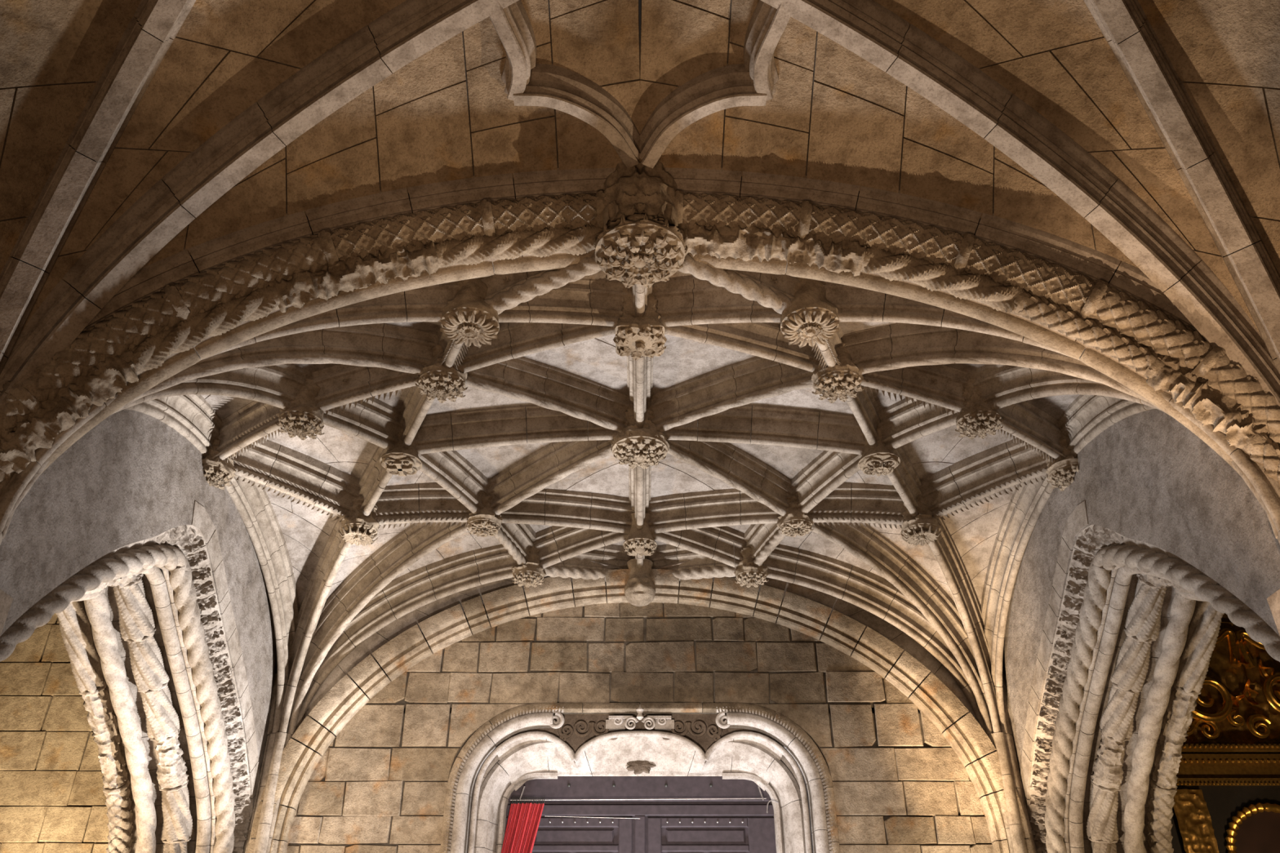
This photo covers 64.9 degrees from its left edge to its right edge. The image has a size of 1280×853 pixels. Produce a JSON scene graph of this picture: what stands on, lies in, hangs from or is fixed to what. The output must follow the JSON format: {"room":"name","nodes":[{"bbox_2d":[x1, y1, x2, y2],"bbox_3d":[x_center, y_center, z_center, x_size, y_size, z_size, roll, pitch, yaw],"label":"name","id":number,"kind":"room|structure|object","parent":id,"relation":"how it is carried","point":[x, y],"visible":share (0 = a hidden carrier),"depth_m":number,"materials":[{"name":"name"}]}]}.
{"room":"church interior","nodes":[
{"label":"church interior","id":0,"kind":"room"},
{"bbox_2d":[0,408,275,817],"bbox_3d":[-4.955,3.445,9.713,0.130,7.702,7.513,0,-32,0],"label":"wall","id":1,"kind":"structure","parent":0,"point":[132,477],"depth_m":9.88,"materials":[{"name":"grey paint"}]},
{"bbox_2d":[200,438,235,489],"bbox_3d":[-4.913,0.430,11.540,0.561,0.514,0.565,0,-32,0],"label":"boss","id":2,"kind":"object","parent":1,"relation":"attached to","point":[219,473],"visible":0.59,"depth_m":11.40,"materials":[{"name":"stone"}]},
{"bbox_2d":[0,613,277,852],"bbox_3d":[-7.675,3.379,9.569,5.450,7.660,7.400,0,-32,0],"label":"wall","id":3,"kind":"structure","parent":0,"point":[53,799],"depth_m":13.11,"materials":[{"name":"beige stone"}]},
{"bbox_2d":[272,581,1006,852],"bbox_3d":[-0.146,5.204,12.700,10.300,7.900,0.076,0,-32,0],"label":"wall","id":4,"kind":"structure","parent":0,"point":[900,786],"depth_m":13.55,"materials":[{"name":"stone"}]},
{"bbox_2d":[440,702,839,852],"bbox_3d":[0.000,6.279,12.315,5.004,5.671,0.703,0,-32,0],"label":"door surround","id":5,"kind":"object","parent":4,"relation":"attached to","point":[520,744],"visible":0.99,"depth_m":13.38,"materials":[{"name":"stone"}]},
{"bbox_2d":[440,757,464,852],"bbox_3d":[-2.396,4.973,12.967,0.208,1.325,0.350,0,-32,0],"label":"hood","id":6,"kind":"object","parent":5,"relation":"attached to","point":[455,793],"depth_m":12.81,"materials":[{"name":"stone"}]},
{"bbox_2d":[457,720,493,759],"bbox_3d":[-2.175,4.226,13.436,0.446,0.520,0.350,0,-32,0],"label":"hood","id":7,"kind":"object","parent":5,"relation":"attached to","point":[479,746],"depth_m":13.25,"materials":[{"name":"stone"}]},
{"bbox_2d":[501,797,544,852],"bbox_3d":[-1.810,6.689,12.122,1.119,4.272,0.094,0,-32,0],"label":"curtain","id":8,"kind":"object","parent":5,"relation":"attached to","point":[524,819],"visible":1,"depth_m":13.06,"materials":[{"name":"red fabric"}]},
{"bbox_2d":[488,702,582,727],"bbox_3d":[-1.395,3.944,13.613,1.243,0.330,0.350,0,-32,0],"label":"hood","id":9,"kind":"object","parent":5,"relation":"attached to","point":[538,714],"depth_m":13.48,"materials":[{"name":"stone"}]},
{"bbox_2d":[504,769,776,852],"bbox_3d":[0.000,6.634,12.437,4.000,5.200,0.240,0,-32,0],"label":"door","id":10,"kind":"structure","parent":5,"relation":"attached to","point":[710,825],"depth_m":13.29,"materials":[{"name":"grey wood"}]},
{"bbox_2d":[702,702,776,719],"bbox_3d":[1.337,3.901,13.640,0.986,0.229,0.350,0,-32,0],"label":"hood","id":11,"kind":"object","parent":5,"relation":"attached to","point":[733,710],"depth_m":13.51,"materials":[{"name":"stone"}]},
{"bbox_2d":[773,711,833,787],"bbox_3d":[2.142,4.323,13.375,0.712,0.982,0.350,0,-32,0],"label":"hood","id":12,"kind":"object","parent":5,"relation":"attached to","point":[797,761],"depth_m":13.23,"materials":[{"name":"stone"}]},
{"bbox_2d":[823,787,839,842],"bbox_3d":[2.437,5.015,12.940,0.124,0.656,0.350,0,-32,0],"label":"hood","id":13,"kind":"object","parent":5,"relation":"attached to","point":[831,832],"depth_m":12.78,"materials":[{"name":"stone"}]},
{"bbox_2d":[624,558,655,606],"bbox_3d":[-0.002,2.234,14.269,0.451,0.640,0.455,22,-38,-31],"label":"corbel","id":14,"kind":"object","parent":4,"relation":"attached to","point":[639,588],"visible":1,"depth_m":14.11,"materials":[{"name":"stone"}]},
{"bbox_2d":[0,0,1279,333],"bbox_3d":[0.001,-1.901,6.288,10.839,4.708,4.239,0,-32,0],"label":"ceiling","id":15,"kind":"structure","parent":0,"point":[446,114],"depth_m":7.79,"materials":[{"name":"stone"}]},
{"bbox_2d":[0,0,195,374],"bbox_3d":[-3.558,-1.757,6.626,0.320,4.720,4.679,27,-41,-36],"label":"rib","id":16,"kind":"object","parent":15,"relation":"attached to","point":[146,40],"visible":0.98,"depth_m":7.28,"materials":[{"name":"stone"}]},
{"bbox_2d":[0,0,518,407],"bbox_3d":[-2.613,-1.541,7.229,5.703,4.095,0.320,-13,-34,20],"label":"rib","id":17,"kind":"object","parent":15,"relation":"attached to","point":[411,28],"visible":0.94,"depth_m":7.69,"materials":[{"name":"stone"}]},
{"bbox_2d":[489,0,639,168],"bbox_3d":[-0.731,-2.820,8.087,0.612,0.780,1.816,-23,-39,32],"label":"rib","id":18,"kind":"object","parent":15,"relation":"attached to","point":[528,83],"visible":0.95,"depth_m":8.00,"materials":[{"name":"stone"}]},
{"bbox_2d":[640,0,790,168],"bbox_3d":[0.731,-2.820,8.087,0.612,0.780,1.816,23,-39,-32],"label":"rib","id":19,"kind":"object","parent":15,"relation":"attached to","point":[749,83],"visible":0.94,"depth_m":8.00,"materials":[{"name":"stone"}]},
{"bbox_2d":[760,0,1279,408],"bbox_3d":[2.614,-1.542,7.230,5.706,4.098,0.320,13,-34,-20],"label":"rib","id":20,"kind":"object","parent":15,"relation":"attached to","point":[867,28],"visible":0.94,"depth_m":7.69,"materials":[{"name":"stone"}]},
{"bbox_2d":[1084,0,1279,373],"bbox_3d":[3.559,-1.759,6.629,0.320,4.725,4.682,-27,-41,36],"label":"rib","id":21,"kind":"object","parent":15,"relation":"attached to","point":[1134,42],"visible":0.98,"depth_m":7.28,"materials":[{"name":"stone"}]},
{"bbox_2d":[200,270,1079,720],"bbox_3d":[0.001,1.366,10.893,11.097,3.902,7.500,0,-32,0],"label":"ceiling","id":22,"kind":"structure","parent":0,"point":[306,531],"depth_m":12.88,"materials":[{"name":"stone"}]},
{"bbox_2d":[211,400,282,462],"bbox_3d":[-4.190,-0.046,11.089,2.033,0.670,0.290,-25,-40,34],"label":"rib","id":23,"kind":"object","parent":22,"relation":"attached to","point":[255,420],"visible":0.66,"depth_m":11.12,"materials":[{"name":"stone"}]},
{"bbox_2d":[231,437,360,522],"bbox_3d":[-4.190,0.634,12.163,2.031,0.680,0.290,25,-40,-34],"label":"rib","id":24,"kind":"object","parent":22,"relation":"attached to","point":[284,469],"visible":0.77,"depth_m":12.14,"materials":[{"name":"stone"}]},
{"bbox_2d":[275,378,324,439],"bbox_3d":[-3.483,-0.171,10.437,0.492,0.549,0.501,0,-32,0],"label":"boss","id":25,"kind":"object","parent":22,"relation":"attached to","point":[303,419],"visible":0.91,"depth_m":10.29,"materials":[{"name":"stone"}]},
{"bbox_2d":[310,372,403,450],"bbox_3d":[-3.144,-0.126,11.081,0.290,0.780,1.582,-17,-36,25],"label":"rib","id":26,"kind":"object","parent":22,"relation":"attached to","point":[377,423],"visible":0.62,"depth_m":11.18,"materials":[{"name":"stone"}]},
{"bbox_2d":[312,364,420,418],"bbox_3d":[-2.785,-0.487,10.433,1.653,0.793,0.290,-7,-33,11],"label":"rib","id":27,"kind":"object","parent":22,"relation":"attached to","point":[340,384],"visible":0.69,"depth_m":10.37,"materials":[{"name":"stone"}]},
{"bbox_2d":[358,446,392,517],"bbox_3d":[-3.144,0.601,12.241,0.290,0.786,1.581,17,-36,-25],"label":"rib","id":28,"kind":"object","parent":22,"relation":"attached to","point":[372,482],"visible":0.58,"depth_m":12.24,"materials":[{"name":"stone"}]},
{"bbox_2d":[399,386,435,448],"bbox_3d":[-2.366,-0.303,11.037,0.290,0.580,1.845,14,-35,-21],"label":"rib","id":29,"kind":"object","parent":22,"relation":"attached to","point":[415,406],"visible":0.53,"depth_m":11.18,"materials":[{"name":"stone"}]},
{"bbox_2d":[375,482,471,528],"bbox_3d":[-2.785,1.024,12.850,1.653,0.780,0.290,7,-33,-11],"label":"rib","id":30,"kind":"object","parent":22,"relation":"attached to","point":[421,503],"visible":0.69,"depth_m":12.78,"materials":[{"name":"stone"}]},
{"bbox_2d":[417,450,489,515],"bbox_3d":[-2.366,0.565,12.419,0.290,0.577,1.845,-14,-35,21],"label":"rib","id":31,"kind":"object","parent":22,"relation":"attached to","point":[449,469],"visible":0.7,"depth_m":12.47,"materials":[{"name":"stone"}]},
{"bbox_2d":[440,276,499,347],"bbox_3d":[-1.534,-1.078,9.189,0.531,0.625,0.542,0,-32,0],"label":"boss","id":32,"kind":"object","parent":22,"relation":"attached to","point":[468,318],"visible":0.95,"depth_m":9.00,"materials":[{"name":"stone"}]},
{"bbox_2d":[493,523,535,566],"bbox_3d":[-1.744,1.448,13.567,0.290,0.729,1.389,-12,-34,18],"label":"rib","id":33,"kind":"object","parent":22,"relation":"attached to","point":[517,539],"visible":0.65,"depth_m":13.58,"materials":[{"name":"stone"}]},
{"bbox_2d":[414,404,617,454],"bbox_3d":[-1.412,0.023,11.796,2.817,0.752,0.290,0,-32,0],"label":"rib","id":34,"kind":"object","parent":22,"relation":"attached to","point":[507,425],"visible":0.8,"depth_m":11.72,"materials":[{"name":"stone"}]},
{"bbox_2d":[379,428,422,475],"bbox_3d":[-2.741,0.293,11.626,0.478,0.480,0.478,0,-32,0],"label":"boss","id":35,"kind":"object","parent":34,"relation":"attached to","point":[400,460],"visible":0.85,"depth_m":11.47,"materials":[{"name":"stone"}]},
{"bbox_2d":[511,546,546,587],"bbox_3d":[-1.526,1.940,13.897,0.468,0.525,0.501,0,-32,0],"label":"boss","id":36,"kind":"object","parent":22,"relation":"attached to","point":[530,574],"visible":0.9,"depth_m":13.74,"materials":[{"name":"stone"}]},
{"bbox_2d":[457,322,615,373],"bbox_3d":[-1.032,-0.934,10.114,2.176,0.660,0.290,-10,-33,15],"label":"rib","id":37,"kind":"object","parent":22,"relation":"attached to","point":[514,340],"visible":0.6,"depth_m":10.06,"materials":[{"name":"stone"}]},
{"bbox_2d":[480,252,601,314],"bbox_3d":[-0.802,-1.417,8.974,1.790,0.718,0.290,-15,-35,22],"label":"rib","id":38,"kind":"object","parent":22,"relation":"attached to","point":[504,291],"visible":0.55,"depth_m":8.90,"materials":[{"name":"stone"}]},
{"bbox_2d":[465,356,630,432],"bbox_3d":[-1.035,-0.399,11.075,2.659,0.806,0.290,23,-39,-32],"label":"rib","id":39,"kind":"object","parent":22,"relation":"attached to","point":[522,379],"visible":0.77,"depth_m":11.06,"materials":[{"name":"stone"}]},
{"bbox_2d":[487,429,613,516],"bbox_3d":[-1.035,0.490,12.488,2.658,0.804,0.290,-23,-39,32],"label":"rib","id":40,"kind":"object","parent":22,"relation":"attached to","point":[555,461],"visible":0.71,"depth_m":12.54,"materials":[{"name":"stone"}]},
{"bbox_2d":[498,278,627,326],"bbox_3d":[-0.831,-1.180,9.530,1.750,0.850,0.290,10,-34,-16],"label":"rib","id":41,"kind":"object","parent":22,"relation":"attached to","point":[585,301],"visible":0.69,"depth_m":9.54,"materials":[{"name":"stone"}]},
{"bbox_2d":[500,488,634,533],"bbox_3d":[-1.032,1.123,13.388,2.176,0.660,0.290,10,-33,-15],"label":"rib","id":42,"kind":"object","parent":22,"relation":"attached to","point":[548,507],"visible":0.75,"depth_m":13.37,"materials":[{"name":"stone"}]},
{"bbox_2d":[533,525,627,568],"bbox_3d":[-0.831,1.544,13.862,1.750,0.851,0.290,-10,-34,16],"label":"rib","id":43,"kind":"object","parent":22,"relation":"attached to","point":[556,544],"visible":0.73,"depth_m":13.80,"materials":[{"name":"stone"}]},
{"bbox_2d":[543,544,631,582],"bbox_3d":[-0.802,1.941,14.318,1.790,0.717,0.290,15,-35,-22],"label":"rib","id":44,"kind":"object","parent":22,"relation":"attached to","point":[578,566],"visible":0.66,"depth_m":14.27,"materials":[{"name":"stone"}]},
{"bbox_2d":[626,355,653,427],"bbox_3d":[0.000,-0.637,10.839,0.290,0.652,2.315,0,-32,0],"label":"rib","id":45,"kind":"object","parent":22,"relation":"attached to","point":[639,371],"visible":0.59,"depth_m":11.05,"materials":[{"name":"stone"}]},
{"bbox_2d":[628,463,651,528],"bbox_3d":[0.000,0.599,12.805,0.290,0.650,2.315,0,-32,0],"label":"rib","id":46,"kind":"object","parent":22,"relation":"attached to","point":[639,478],"visible":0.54,"depth_m":13.05,"materials":[{"name":"stone"}]},
{"bbox_2d":[610,407,670,469],"bbox_3d":[0.003,0.140,11.725,0.696,0.604,0.687,4,-32,-7],"label":"boss","id":47,"kind":"object","parent":46,"relation":"attached to","point":[634,446],"visible":0.95,"depth_m":11.52,"materials":[{"name":"stone"}]},
{"bbox_2d":[613,287,666,359],"bbox_3d":[0.000,-0.990,9.749,0.519,0.625,0.499,0,-32,0],"label":"boss","id":48,"kind":"object","parent":22,"relation":"attached to","point":[635,337],"visible":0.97,"depth_m":9.58,"materials":[{"name":"stone"}]},
{"bbox_2d":[631,553,648,568],"bbox_3d":[0.000,1.685,14.248,0.290,0.688,1.366,0,-32,0],"label":"rib","id":49,"kind":"object","parent":22,"relation":"attached to","point":[640,559],"visible":0.16,"depth_m":14.18,"materials":[{"name":"stone"}]},
{"bbox_2d":[622,512,657,555],"bbox_3d":[0.000,1.469,13.571,0.458,0.524,0.461,0,-32,0],"label":"boss","id":50,"kind":"object","parent":49,"relation":"attached to","point":[641,541],"visible":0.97,"depth_m":13.44,"materials":[{"name":"stone"}]},
{"bbox_2d":[648,543,736,581],"bbox_3d":[0.802,1.943,14.317,1.790,0.714,0.290,-15,-35,22],"label":"rib","id":51,"kind":"object","parent":22,"relation":"attached to","point":[700,566],"visible":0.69,"depth_m":14.27,"materials":[{"name":"stone"}]},
{"bbox_2d":[652,526,746,568],"bbox_3d":[0.832,1.542,13.864,1.751,0.846,0.290,10,-34,-16],"label":"rib","id":52,"kind":"object","parent":22,"relation":"attached to","point":[716,543],"visible":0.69,"depth_m":13.80,"materials":[{"name":"stone"}]},
{"bbox_2d":[645,488,780,533],"bbox_3d":[1.032,1.125,13.386,2.176,0.659,0.290,-10,-33,15],"label":"rib","id":53,"kind":"object","parent":22,"relation":"attached to","point":[726,507],"visible":0.77,"depth_m":13.37,"materials":[{"name":"stone"}]},
{"bbox_2d":[652,278,782,327],"bbox_3d":[0.831,-1.178,9.528,1.750,0.848,0.290,-10,-34,16],"label":"rib","id":54,"kind":"object","parent":22,"relation":"attached to","point":[692,301],"visible":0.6,"depth_m":9.54,"materials":[{"name":"stone"}]},
{"bbox_2d":[666,426,792,516],"bbox_3d":[1.034,0.491,12.487,2.658,0.801,0.290,23,-39,-32],"label":"rib","id":55,"kind":"object","parent":22,"relation":"attached to","point":[737,468],"visible":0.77,"depth_m":12.53,"materials":[{"name":"stone"}]},
{"bbox_2d":[649,356,813,432],"bbox_3d":[1.035,-0.399,11.075,2.658,0.806,0.290,-23,-39,32],"label":"rib","id":56,"kind":"object","parent":22,"relation":"attached to","point":[755,379],"visible":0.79,"depth_m":11.07,"materials":[{"name":"stone"}]},
{"bbox_2d":[678,253,799,314],"bbox_3d":[0.802,-1.417,8.974,1.790,0.718,0.290,15,-35,-22],"label":"rib","id":57,"kind":"object","parent":22,"relation":"attached to","point":[775,291],"visible":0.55,"depth_m":8.90,"materials":[{"name":"stone"}]},
{"bbox_2d":[664,322,821,372],"bbox_3d":[1.032,-0.931,10.112,2.176,0.658,0.290,10,-33,-15],"label":"rib","id":58,"kind":"object","parent":22,"relation":"attached to","point":[762,340],"visible":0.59,"depth_m":10.05,"materials":[{"name":"stone"}]},
{"bbox_2d":[662,404,865,454],"bbox_3d":[1.412,0.024,11.795,2.816,0.757,0.290,0,-32,0],"label":"rib","id":59,"kind":"object","parent":22,"relation":"attached to","point":[765,425],"visible":0.7,"depth_m":11.72,"materials":[{"name":"stone"}]},
{"bbox_2d":[743,523,786,566],"bbox_3d":[1.744,1.448,13.567,0.290,0.730,1.388,12,-34,-18],"label":"rib","id":60,"kind":"object","parent":22,"relation":"attached to","point":[763,539],"visible":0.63,"depth_m":13.59,"materials":[{"name":"stone"}]},
{"bbox_2d":[776,494,814,537],"bbox_3d":[2.010,1.162,12.991,0.492,0.525,0.475,0,-32,0],"label":"boss","id":61,"kind":"object","parent":22,"relation":"attached to","point":[795,522],"visible":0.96,"depth_m":12.84,"materials":[{"name":"stone"}]},
{"bbox_2d":[780,276,839,348],"bbox_3d":[1.528,-1.078,9.189,0.526,0.625,0.530,0,-32,0],"label":"boss","id":62,"kind":"object","parent":22,"relation":"attached to","point":[811,318],"visible":0.94,"depth_m":9.00,"materials":[{"name":"stone"}]},
{"bbox_2d":[790,450,862,515],"bbox_3d":[2.366,0.566,12.419,0.290,0.580,1.845,14,-35,-21],"label":"rib","id":63,"kind":"object","parent":22,"relation":"attached to","point":[828,470],"visible":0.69,"depth_m":12.47,"materials":[{"name":"stone"}]},
{"bbox_2d":[811,341,865,403],"bbox_3d":[2.003,-0.551,10.258,0.536,0.531,0.545,0,-32,0],"label":"boss","id":64,"kind":"object","parent":22,"relation":"attached to","point":[842,381],"visible":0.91,"depth_m":10.09,"materials":[{"name":"stone"}]},
{"bbox_2d":[807,482,905,528],"bbox_3d":[2.785,1.025,12.849,1.654,0.776,0.290,-7,-33,11],"label":"rib","id":65,"kind":"object","parent":22,"relation":"attached to","point":[864,503],"visible":0.69,"depth_m":12.78,"materials":[{"name":"stone"}]},
{"bbox_2d":[846,385,880,448],"bbox_3d":[2.366,-0.303,11.037,0.290,0.578,1.845,-14,-35,21],"label":"rib","id":66,"kind":"object","parent":22,"relation":"attached to","point":[864,407],"visible":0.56,"depth_m":11.18,"materials":[{"name":"stone"}]},
{"bbox_2d":[857,428,900,476],"bbox_3d":[2.741,0.305,11.619,0.478,0.507,0.478,0,-32,0],"label":"boss","id":67,"kind":"object","parent":22,"relation":"attached to","point":[879,460],"visible":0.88,"depth_m":11.46,"materials":[{"name":"stone"}]},
{"bbox_2d":[887,445,922,517],"bbox_3d":[3.144,0.601,12.241,0.290,0.780,1.582,-17,-36,25],"label":"rib","id":68,"kind":"object","parent":22,"relation":"attached to","point":[904,477],"visible":0.57,"depth_m":12.24,"materials":[{"name":"stone"}]},
{"bbox_2d":[860,364,967,415],"bbox_3d":[2.785,-0.490,10.435,1.653,0.777,0.290,7,-33,-11],"label":"rib","id":69,"kind":"object","parent":22,"relation":"attached to","point":[941,385],"visible":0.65,"depth_m":10.37,"materials":[{"name":"stone"}]},
{"bbox_2d":[877,373,969,450],"bbox_3d":[3.144,-0.126,11.081,0.290,0.782,1.582,17,-36,-25],"label":"rib","id":70,"kind":"object","parent":22,"relation":"attached to","point":[903,423],"visible":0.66,"depth_m":11.18,"materials":[{"name":"stone"}]},
{"bbox_2d":[955,378,1004,439],"bbox_3d":[3.480,-0.177,10.426,0.485,0.550,0.487,-4,-32,6],"label":"boss","id":71,"kind":"object","parent":22,"relation":"attached to","point":[979,419],"visible":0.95,"depth_m":10.29,"materials":[{"name":"stone"}]},
{"bbox_2d":[919,438,1048,521],"bbox_3d":[4.185,0.638,12.166,2.016,0.686,0.290,-25,-40,34],"label":"rib","id":72,"kind":"object","parent":22,"relation":"attached to","point":[980,475],"visible":0.84,"depth_m":12.14,"materials":[{"name":"stone"}]},
{"bbox_2d":[994,400,1066,465],"bbox_3d":[4.187,-0.045,11.085,2.024,0.677,0.290,25,-40,-34],"label":"rib","id":73,"kind":"object","parent":22,"relation":"attached to","point":[1024,420],"visible":0.59,"depth_m":11.12,"materials":[{"name":"stone"}]},
{"bbox_2d":[1004,408,1279,816],"bbox_3d":[4.955,3.445,9.713,0.130,7.702,7.514,0,-32,0],"label":"wall","id":74,"kind":"structure","parent":0,"point":[1147,477],"depth_m":9.90,"materials":[{"name":"grey paint"}]},
{"bbox_2d":[1045,437,1079,491],"bbox_3d":[4.919,0.430,11.540,0.561,0.514,0.568,0,-32,0],"label":"boss","id":75,"kind":"object","parent":74,"relation":"attached to","point":[1061,473],"visible":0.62,"depth_m":11.39,"materials":[{"name":"stone"}]},
{"bbox_3d":[0.000,3.578,2.594,18.000,0.100,20.200,0,-32,0],"label":"floor","id":76,"kind":"structure","parent":0,"visible":0},
{"bbox_2d":[0,524,250,852],"bbox_3d":[-5.691,3.892,9.647,1.618,6.895,7.471,0,-32,0],"label":"arch","id":77,"kind":"object","parent":76,"relation":"on","point":[142,631],"visible":0.87,"depth_m":11.60,"materials":[{"name":"stone"}]},
{"bbox_2d":[125,394,222,457],"bbox_3d":[-4.884,2.310,8.070,0.290,7.868,3.869,0,-32,-1],"label":"rib","id":78,"kind":"object","parent":76,"relation":"on","point":[191,415],"visible":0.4,"depth_m":10.81,"materials":[{"name":"stone"}]},
{"bbox_2d":[113,363,311,413],"bbox_3d":[-4.228,2.067,7.550,0.290,7.725,2.903,-18,-36,26],"label":"rib","id":79,"kind":"object","parent":76,"relation":"on","point":[276,385],"visible":0.32,"depth_m":9.86,"materials":[{"name":"stone"}]},
{"bbox_2d":[0,323,439,544],"bbox_3d":[-3.525,1.895,7.491,3.688,7.955,0.290,20,-37,-28],"label":"rib","id":80,"kind":"object","parent":76,"relation":"on","point":[388,346],"visible":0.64,"depth_m":9.55,"materials":[{"name":"stone"}]},
{"bbox_2d":[415,341,467,403],"bbox_3d":[-2.004,-0.556,10.251,0.533,0.531,0.533,0,-32,0],"label":"boss","id":81,"kind":"object","parent":80,"relation":"attached to","point":[441,383],"visible":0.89,"depth_m":10.09,"materials":[{"name":"stone"}]},
{"bbox_2d":[0,281,459,539],"bbox_3d":[-3.308,1.686,6.970,3.642,7.754,0.290,7,-33,-11],"label":"rib","id":82,"kind":"object","parent":76,"relation":"on","point":[426,304],"visible":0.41,"depth_m":8.78,"materials":[{"name":"stone"}]},
{"bbox_2d":[225,475,299,839],"bbox_3d":[-4.829,4.343,11.308,0.290,7.871,3.767,-1,-32,2],"label":"rib","id":83,"kind":"object","parent":76,"relation":"on","point":[253,504],"visible":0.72,"depth_m":13.10,"materials":[{"name":"stone"}]},
{"bbox_2d":[253,517,351,852],"bbox_3d":[-4.192,4.710,11.753,0.290,7.723,2.782,17,-36,-26],"label":"rib","id":84,"kind":"object","parent":76,"relation":"on","point":[335,548],"visible":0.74,"depth_m":13.25,"materials":[{"name":"stone"}]},
{"bbox_2d":[338,496,379,546],"bbox_3d":[-3.474,1.169,12.555,0.490,0.525,0.496,0,-32,0],"label":"boss","id":85,"kind":"object","parent":84,"relation":"attached to","point":[357,529],"visible":0.91,"depth_m":12.40,"materials":[{"name":"stone"}]},
{"bbox_2d":[243,522,468,852],"bbox_3d":[-3.489,4.688,11.932,3.570,7.951,0.290,-19,-37,28],"label":"rib","id":86,"kind":"object","parent":76,"relation":"on","point":[413,544],"visible":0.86,"depth_m":13.53,"materials":[{"name":"stone"}]},
{"bbox_2d":[466,494,502,537],"bbox_3d":[-1.991,1.161,12.989,0.468,0.525,0.504,0,-32,0],"label":"boss","id":87,"kind":"object","parent":86,"relation":"attached to","point":[484,524],"visible":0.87,"depth_m":12.83,"materials":[{"name":"stone"}]},
{"bbox_2d":[244,544,515,852],"bbox_3d":[-3.273,5.062,12.347,3.551,7.758,0.290,-6,-33,10],"label":"rib","id":88,"kind":"object","parent":76,"relation":"on","point":[419,588],"visible":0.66,"depth_m":13.92,"materials":[{"name":"stone"}]},
{"bbox_2d":[0,167,1279,635],"bbox_3d":[0.000,1.279,6.773,11.202,8.242,0.730,0,-32,0],"label":"arch","id":89,"kind":"object","parent":76,"relation":"on","point":[1068,297],"visible":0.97,"depth_m":8.22,"materials":[{"name":"stone"}]},
{"bbox_2d":[592,160,688,288],"bbox_3d":[0.006,-1.855,8.642,0.824,1.305,0.817,0,-32,0],"label":"boss","id":90,"kind":"object","parent":89,"relation":"attached to","point":[641,242],"visible":0.94,"depth_m":8.29,"materials":[{"name":"stone"}]},
{"bbox_2d":[246,568,1033,852],"bbox_3d":[0.000,5.308,12.508,9.645,7.515,0.370,0,-32,0],"label":"arch","id":91,"kind":"object","parent":76,"relation":"on","point":[970,742],"visible":0.94,"depth_m":13.74,"materials":[{"name":"stone"}]},
{"bbox_2d":[762,544,1035,852],"bbox_3d":[3.274,5.063,12.347,3.552,7.757,0.290,6,-33,-10],"label":"rib","id":92,"kind":"object","parent":76,"relation":"on","point":[870,592],"visible":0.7,"depth_m":13.93,"materials":[{"name":"stone"}]},
{"bbox_2d":[810,521,1036,852],"bbox_3d":[3.490,4.687,11.933,3.573,7.953,0.290,19,-37,-28],"label":"rib","id":93,"kind":"object","parent":76,"relation":"on","point":[866,544],"visible":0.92,"depth_m":13.53,"materials":[{"name":"stone"}]},
{"bbox_2d":[928,517,1026,852],"bbox_3d":[4.194,4.711,11.755,0.290,7.724,2.786,-17,-36,26],"label":"rib","id":94,"kind":"object","parent":76,"relation":"on","point":[944,548],"visible":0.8,"depth_m":13.25,"materials":[{"name":"stone"}]},
{"bbox_2d":[900,495,941,546],"bbox_3d":[3.483,1.178,12.568,0.503,0.525,0.509,0,-32,0],"label":"boss","id":95,"kind":"object","parent":94,"relation":"attached to","point":[922,529],"visible":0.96,"depth_m":12.41,"materials":[{"name":"stone"}]},
{"bbox_2d":[980,473,1055,839],"bbox_3d":[4.829,4.344,11.307,0.290,7.869,3.768,1,-32,-2],"label":"rib","id":96,"kind":"object","parent":76,"relation":"on","point":[1023,512],"visible":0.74,"depth_m":13.10,"materials":[{"name":"stone"}]},
{"bbox_2d":[823,281,1279,539],"bbox_3d":[3.308,1.686,6.971,3.641,7.755,0.290,-7,-33,11],"label":"rib","id":97,"kind":"object","parent":76,"relation":"on","point":[853,304],"visible":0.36,"depth_m":8.76,"materials":[{"name":"stone"}]},
{"bbox_2d":[840,322,1279,544],"bbox_3d":[3.525,1.896,7.490,3.689,7.951,0.290,-20,-37,28],"label":"rib","id":98,"kind":"object","parent":76,"relation":"on","point":[897,345],"visible":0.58,"depth_m":9.54,"materials":[{"name":"stone"}]},
{"bbox_2d":[968,364,1164,412],"bbox_3d":[4.229,2.068,7.547,0.290,7.722,2.908,18,-36,-26],"label":"rib","id":99,"kind":"object","parent":76,"relation":"on","point":[1002,386],"visible":0.27,"depth_m":9.86,"materials":[{"name":"stone"}]},
{"bbox_2d":[1057,394,1155,456],"bbox_3d":[4.884,2.310,8.072,0.290,7.870,3.866,0,-32,1],"label":"rib","id":100,"kind":"object","parent":76,"relation":"on","point":[1087,416],"visible":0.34,"depth_m":10.81,"materials":[{"name":"stone"}]},
{"bbox_2d":[1029,524,1279,852],"bbox_3d":[5.691,3.893,9.646,1.618,6.892,7.471,0,-32,0],"label":"arch","id":101,"kind":"object","parent":76,"relation":"on","point":[1138,628],"visible":0.85,"depth_m":11.60,"materials":[{"name":"stone"}]},
{"bbox_2d":[1170,613,1279,852],"bbox_3d":[7.986,5.305,12.203,3.228,7.200,0.490,0,-32,0],"label":"altarpiece","id":102,"kind":"object","parent":76,"relation":"on","point":[1227,797],"visible":0.59,"depth_m":12.73,"materials":[{"name":"gold metal"}]},
{"bbox_2d":[1234,811,1279,852],"bbox_3d":[7.780,6.388,11.528,1.160,3.848,0.001,0,-32,0],"label":"painting","id":103,"kind":"object","parent":102,"relation":"attached to","point":[1260,833],"depth_m":12.39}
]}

